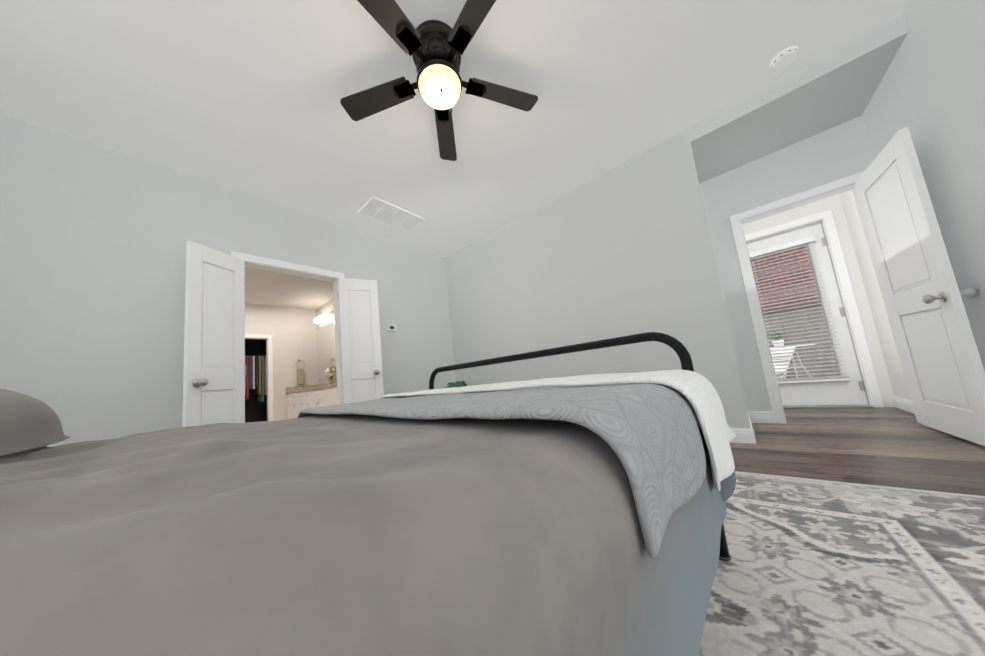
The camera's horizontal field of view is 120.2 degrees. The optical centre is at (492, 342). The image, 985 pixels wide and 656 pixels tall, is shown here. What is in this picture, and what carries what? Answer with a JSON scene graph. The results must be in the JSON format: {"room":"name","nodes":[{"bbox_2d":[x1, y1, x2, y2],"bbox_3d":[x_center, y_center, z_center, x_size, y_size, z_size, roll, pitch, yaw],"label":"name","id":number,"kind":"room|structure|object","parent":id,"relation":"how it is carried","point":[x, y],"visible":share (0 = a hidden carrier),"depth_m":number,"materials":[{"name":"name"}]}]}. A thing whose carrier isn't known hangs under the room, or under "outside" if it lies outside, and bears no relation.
{"room":"bedroom","nodes":[
{"label":"bedroom","id":0,"kind":"room"},
{"bbox_2d":[0,113,455,446],"bbox_3d":[-1.943,-0.074,3.029,0.120,2.740,4.144,-12,-9,39],"label":"wall","id":1,"kind":"structure","parent":0,"point":[94,238],"depth_m":2.10,"materials":[{"name":"paint"}]},
{"bbox_2d":[182,241,245,426],"bbox_3d":[-2.231,0.222,2.293,0.183,2.018,0.418,-7,-7,10],"label":"door leaf","id":2,"kind":"structure","parent":1,"relation":"in","point":[214,373],"depth_m":2.29,"materials":[{"name":"painted wood"},{"name":"brushed nickel"}]},
{"bbox_2d":[231,251,344,404],"bbox_3d":[-2.001,0.230,2.870,0.138,2.115,0.990,-12,-9,39],"label":"door frame","id":3,"kind":"structure","parent":1,"relation":"attached to","point":[264,263],"depth_m":3.11,"materials":[{"name":"white wood"}]},
{"bbox_2d":[338,278,383,403],"bbox_3d":[-1.482,0.253,3.220,0.418,2.018,0.183,-2,-8,-28],"label":"door leaf","id":4,"kind":"structure","parent":1,"relation":"in","point":[362,372],"depth_m":3.24,"materials":[{"name":"painted wood"},{"name":"brushed nickel"}]},
{"bbox_2d":[387,325,396,330],"bbox_3d":[-1.314,-0.193,3.697,0.024,0.075,0.120,-12,-9,39],"label":"thermostat","id":5,"kind":"object","parent":1,"relation":"attached to","point":[391,328],"visible":1,"depth_m":3.68,"materials":[{"name":"white plastic"}]},
{"bbox_2d":[245,339,266,422],"bbox_3d":[-5.384,0.772,5.965,1.080,2.540,1.440,-12,-9,39],"label":"closet","id":6,"kind":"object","parent":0,"point":[255,411],"depth_m":6.51,"materials":[{"name":"black"}]},
{"bbox_2d":[245,356,266,401],"bbox_3d":[-5.298,0.773,5.893,0.440,1.002,1.300,-12,-9,39],"label":"clothes","id":7,"kind":"object","parent":6,"relation":"hanging from","point":[255,378],"visible":0.29,"depth_m":5.98,"materials":[{"name":"multicoloured fabric"}]},
{"bbox_2d":[245,303,317,420],"bbox_3d":[-4.894,0.561,5.657,0.120,2.740,2.450,-12,-9,39],"label":"wall","id":8,"kind":"structure","parent":0,"point":[292,331],"depth_m":6.14,"materials":[{"name":"white paint"}]},
{"bbox_2d":[245,334,273,420],"bbox_3d":[-4.901,0.876,5.556,0.138,2.095,0.930,-12,-9,39],"label":"trim","id":9,"kind":"structure","parent":8,"relation":"attached to","point":[269,363],"depth_m":5.85,"materials":[{"name":"white wood"}]},
{"bbox_2d":[296,359,304,383],"bbox_3d":[-4.245,0.637,6.252,0.084,0.560,0.180,-12,-9,39],"label":"towel ring","id":10,"kind":"object","parent":8,"relation":"attached to","point":[300,376],"visible":0.98,"depth_m":6.23,"materials":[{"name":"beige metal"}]},
{"bbox_2d":[285,385,316,390],"bbox_3d":[-4.207,1.009,6.247,0.020,0.100,0.597,-12,-9,39],"label":"backsplash","id":11,"kind":"structure","parent":8,"relation":"attached to","point":[287,388],"depth_m":6.11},
{"bbox_2d":[315,299,334,383],"bbox_3d":[-2.596,0.283,5.411,4.000,2.740,0.120,-12,-9,39],"label":"wall","id":12,"kind":"structure","parent":0,"point":[324,308],"depth_m":6.29,"materials":[{"name":"white paint"}]},
{"bbox_2d":[317,383,328,386],"bbox_3d":[-2.703,0.744,5.392,3.465,0.100,0.020,-12,-9,39],"label":"backsplash","id":13,"kind":"structure","parent":12,"relation":"attached to","point":[325,384],"depth_m":6.11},
{"bbox_2d":[314,311,333,323],"bbox_3d":[-3.727,-0.546,6.207,0.800,0.132,0.151,-12,-9,39],"label":"sconce","id":14,"kind":"object","parent":12,"relation":"attached to","point":[322,317],"visible":1,"depth_m":6.09,"materials":[{"name":"white glass"}]},
{"bbox_2d":[316,321,336,383],"bbox_3d":[-2.813,0.061,5.515,3.330,1.270,0.006,-12,-9,39],"label":"bathroom mirror","id":15,"kind":"object","parent":12,"relation":"attached to","point":[326,348],"visible":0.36,"depth_m":6.22,"materials":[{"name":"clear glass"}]},
{"bbox_2d":[0,0,908,309],"bbox_3d":[-1.862,-1.504,3.003,8.487,0.060,3.904,-12,-9,39],"label":"ceiling","id":16,"kind":"structure","parent":0,"point":[245,96],"depth_m":1.93,"materials":[{"name":"white paint"}]},
{"bbox_2d":[357,197,424,231],"bbox_3d":[-1.186,-1.497,3.352,0.370,0.014,0.660,-12,-9,39],"label":"ceiling vent","id":17,"kind":"object","parent":16,"relation":"in","point":[375,208],"visible":0.98,"depth_m":3.32,"materials":[{"name":"white metal"}]},
{"bbox_2d":[340,0,537,160],"bbox_3d":[-0.316,-1.531,1.666,1.280,0.533,1.273,-12,-9,39],"label":"ceiling fan","id":18,"kind":"object","parent":16,"relation":"attached to","point":[435,49],"visible":1,"depth_m":1.64,"materials":[{"name":"brown metal"}]},
{"bbox_2d":[770,46,798,69],"bbox_3d":[2.062,-1.995,1.999,0.144,0.044,0.144,-12,-9,39],"label":"smoke detector","id":19,"kind":"object","parent":16,"relation":"attached to","point":[784,58],"visible":1,"depth_m":1.98,"materials":[{"name":"white plastic"}]},
{"bbox_2d":[445,128,749,427],"bbox_3d":[0.664,-0.301,3.472,3.340,2.740,0.120,-12,-9,39],"label":"wall","id":20,"kind":"structure","parent":0,"point":[625,248],"depth_m":2.97,"materials":[{"name":"paint"}]},
{"bbox_2d":[730,428,756,443],"bbox_3d":[0.766,0.991,3.259,3.356,0.115,0.016,-12,-9,39],"label":"baseboard","id":21,"kind":"structure","parent":20,"relation":"attached to","point":[745,435],"depth_m":2.23,"materials":[{"name":"white wood"}]},
{"bbox_2d":[699,115,874,412],"bbox_3d":[2.903,-0.568,2.674,1.147,2.600,0.120,-12,-9,39],"label":"wall","id":22,"kind":"structure","parent":0,"point":[840,151],"depth_m":2.82,"materials":[{"name":"paint"}]},
{"bbox_2d":[747,411,774,422],"bbox_3d":[2.629,0.733,2.777,0.190,0.115,0.016,-12,-9,39],"label":"baseboard","id":23,"kind":"structure","parent":22,"relation":"attached to","point":[761,416],"depth_m":2.77,"materials":[{"name":"white wood"}]},
{"bbox_2d":[730,171,921,423],"bbox_3d":[2.985,-0.340,2.598,0.915,2.115,0.156,-12,-9,39],"label":"door frame","id":24,"kind":"structure","parent":22,"relation":"attached to","point":[839,186],"depth_m":2.72,"materials":[{"name":"white wood"}]},
{"bbox_2d":[854,127,984,445],"bbox_3d":[2.989,-0.376,2.000,0.183,2.018,0.755,-11,-9,37],"label":"hall door","id":25,"kind":"structure","parent":24,"relation":"attached to","point":[941,357],"depth_m":1.91,"materials":[{"name":"white wood"}]},
{"bbox_2d":[688,14,907,183],"bbox_3d":[2.488,-1.960,2.525,1.147,0.200,0.946,-12,-9,39],"label":"ceiling","id":26,"kind":"structure","parent":0,"point":[834,87],"depth_m":2.28,"materials":[{"name":"paint"}]},
{"bbox_2d":[742,194,894,406],"bbox_3d":[3.296,-0.532,3.578,1.707,2.660,0.150,-12,-9,39],"label":"wall","id":27,"kind":"structure","parent":0,"point":[833,203],"depth_m":3.03,"materials":[{"name":"white paint"}]},
{"bbox_2d":[747,223,867,405],"bbox_3d":[3.554,-0.290,3.334,0.810,2.030,0.193,-12,-9,39],"label":"exterior door","id":28,"kind":"structure","parent":27,"relation":"in","point":[851,392],"depth_m":3.17,"materials":[{"name":"white wood"}]},
{"bbox_2d":[749,234,850,383],"bbox_3d":[3.497,-0.356,3.305,0.626,1.645,0.065,-12,-9,39],"label":"window blind","id":29,"kind":"object","parent":28,"relation":"attached to","point":[786,245],"visible":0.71,"depth_m":3.26,"materials":[{"name":"white plastic"}]},
{"bbox_2d":[745,209,883,407],"bbox_3d":[3.542,-0.330,3.353,0.950,2.155,0.168,-12,-9,39],"label":"door frame","id":30,"kind":"structure","parent":27,"relation":"attached to","point":[825,219],"depth_m":3.05,"materials":[{"name":"white wood"}]},
{"bbox_2d":[783,405,873,407],"bbox_3d":[3.655,0.725,3.225,0.820,0.018,0.170,-12,-9,39],"label":"threshold","id":31,"kind":"object","parent":27,"relation":"attached to","point":[841,406],"depth_m":3.09,"materials":[{"name":"silver metal"}]},
{"bbox_2d":[730,407,984,495],"bbox_3d":[0.494,0.969,2.094,4.547,0.060,5.660,-12,-9,39],"label":"floor","id":32,"kind":"structure","parent":0,"point":[950,473],"depth_m":1.83,"materials":[{"name":"brown wood"}]},
{"bbox_2d":[444,381,471,392],"bbox_3d":[-0.514,0.899,3.916,0.525,0.725,0.489,-12,-9,39],"label":"monstera plant","id":33,"kind":"object","parent":32,"relation":"on","point":[458,384],"visible":0.23,"depth_m":3.83,"materials":[{"name":"green plant"}]},
{"bbox_2d":[700,471,984,655],"bbox_3d":[0.191,0.857,1.189,3.050,0.008,2.440,-12,-9,39],"label":"rug","id":34,"kind":"object","parent":32,"relation":"on","point":[814,567],"visible":0.17,"depth_m":0.88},
{"bbox_2d":[0,332,735,655],"bbox_3d":[-0.477,0.345,0.968,1.893,1.087,2.347,-12,-9,42],"label":"bed","id":35,"kind":"object","parent":34,"relation":"on","point":[586,519],"visible":1,"depth_m":0.27,"materials":[{"name":"grey fabric"}]},
{"bbox_2d":[296,382,706,558],"bbox_3d":[-0.270,0.366,1.183,1.831,0.265,0.546,-12,-9,42],"label":"quilt","id":36,"kind":"object","parent":35,"relation":"on","point":[645,437],"depth_m":0.56,"materials":[{"name":"grey fabric"}]},
{"bbox_2d":[376,369,735,492],"bbox_3d":[0.105,0.396,1.576,1.869,0.359,0.694,-12,-9,42],"label":"blanket","id":37,"kind":"object","parent":35,"relation":"on","point":[703,402],"depth_m":0.88,"materials":[{"name":"white fabric"}]},
{"bbox_2d":[839,0,984,399],"bbox_3d":[2.122,-0.781,0.794,0.120,2.740,5.930,-12,-9,39],"label":"wall","id":38,"kind":"structure","parent":0,"point":[929,93],"depth_m":1.71,"materials":[{"name":"paint"}]},
{"bbox_2d":[893,396,914,413],"bbox_3d":[3.763,0.580,2.524,0.016,0.115,0.810,-12,-9,39],"label":"baseboard","id":39,"kind":"structure","parent":38,"relation":"attached to","point":[903,403],"depth_m":2.67,"materials":[{"name":"white wood"}]},
{"bbox_3d":[-3.207,1.622,4.205,3.940,0.060,2.450,-12,-9,39],"label":"floor","id":40,"kind":"structure","parent":0,"visible":0},
{"bbox_2d":[286,387,337,418],"bbox_3d":[-2.852,1.235,5.108,3.445,0.838,0.624,-12,-9,39],"label":"bathroom vanity","id":41,"kind":"object","parent":40,"relation":"on","point":[300,399],"depth_m":5.13,"materials":[{"name":"white"}]},
{"bbox_2d":[305,383,336,390],"bbox_3d":[-2.888,0.803,5.156,3.465,0.034,0.617,-12,-9,39],"label":"countertop","id":42,"kind":"structure","parent":41,"relation":"on","point":[335,384],"depth_m":4.51,"materials":[{"name":"brown stone"}]},
{"bbox_2d":[325,368,334,384],"bbox_3d":[-3.222,0.689,5.574,0.186,0.358,0.196,-12,-9,39],"label":"flowers","id":43,"kind":"object","parent":42,"relation":"on","point":[329,374],"visible":0.9,"depth_m":5.55,"materials":[{"name":"white plant"}]},
{"label":"outside","id":44,"kind":"structure","parent":0,"visible":0},
{"bbox_3d":[5.985,0.809,5.091,8.000,0.100,5.690,-12,-9,39],"label":"patio","id":45,"kind":"object","parent":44,"visible":0},
{"bbox_2d":[770,346,795,378],"bbox_3d":[4.493,0.491,4.650,0.875,0.757,0.443,-4,-7,-15],"label":"patio chair","id":46,"kind":"object","parent":45,"relation":"on","point":[785,362],"depth_m":4.62,"materials":[{"name":"grey plastic"}]},
{"bbox_2d":[750,245,821,376],"bbox_3d":[6.793,-2.679,6.927,9.000,7.050,0.200,-12,-9,39],"label":"brick wall","id":47,"kind":"structure","parent":45,"relation":"on","point":[793,261],"depth_m":6.67,"materials":[{"name":"red brick"}]},
{"bbox_2d":[768,332,815,377],"bbox_3d":[5.247,0.296,4.937,0.610,1.037,0.610,-12,-9,39],"label":"patio table","id":48,"kind":"object","parent":45,"relation":"on","point":[778,341],"depth_m":4.96,"materials":[{"name":"grey metal"}]},
{"bbox_2d":[761,300,838,378],"bbox_3d":[6.065,-0.017,5.160,7.694,1.530,0.140,-12,-9,39],"label":"fence","id":49,"kind":"object","parent":45,"relation":"on","point":[801,327],"depth_m":5.30,"materials":[{"name":"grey wood"}]}
]}

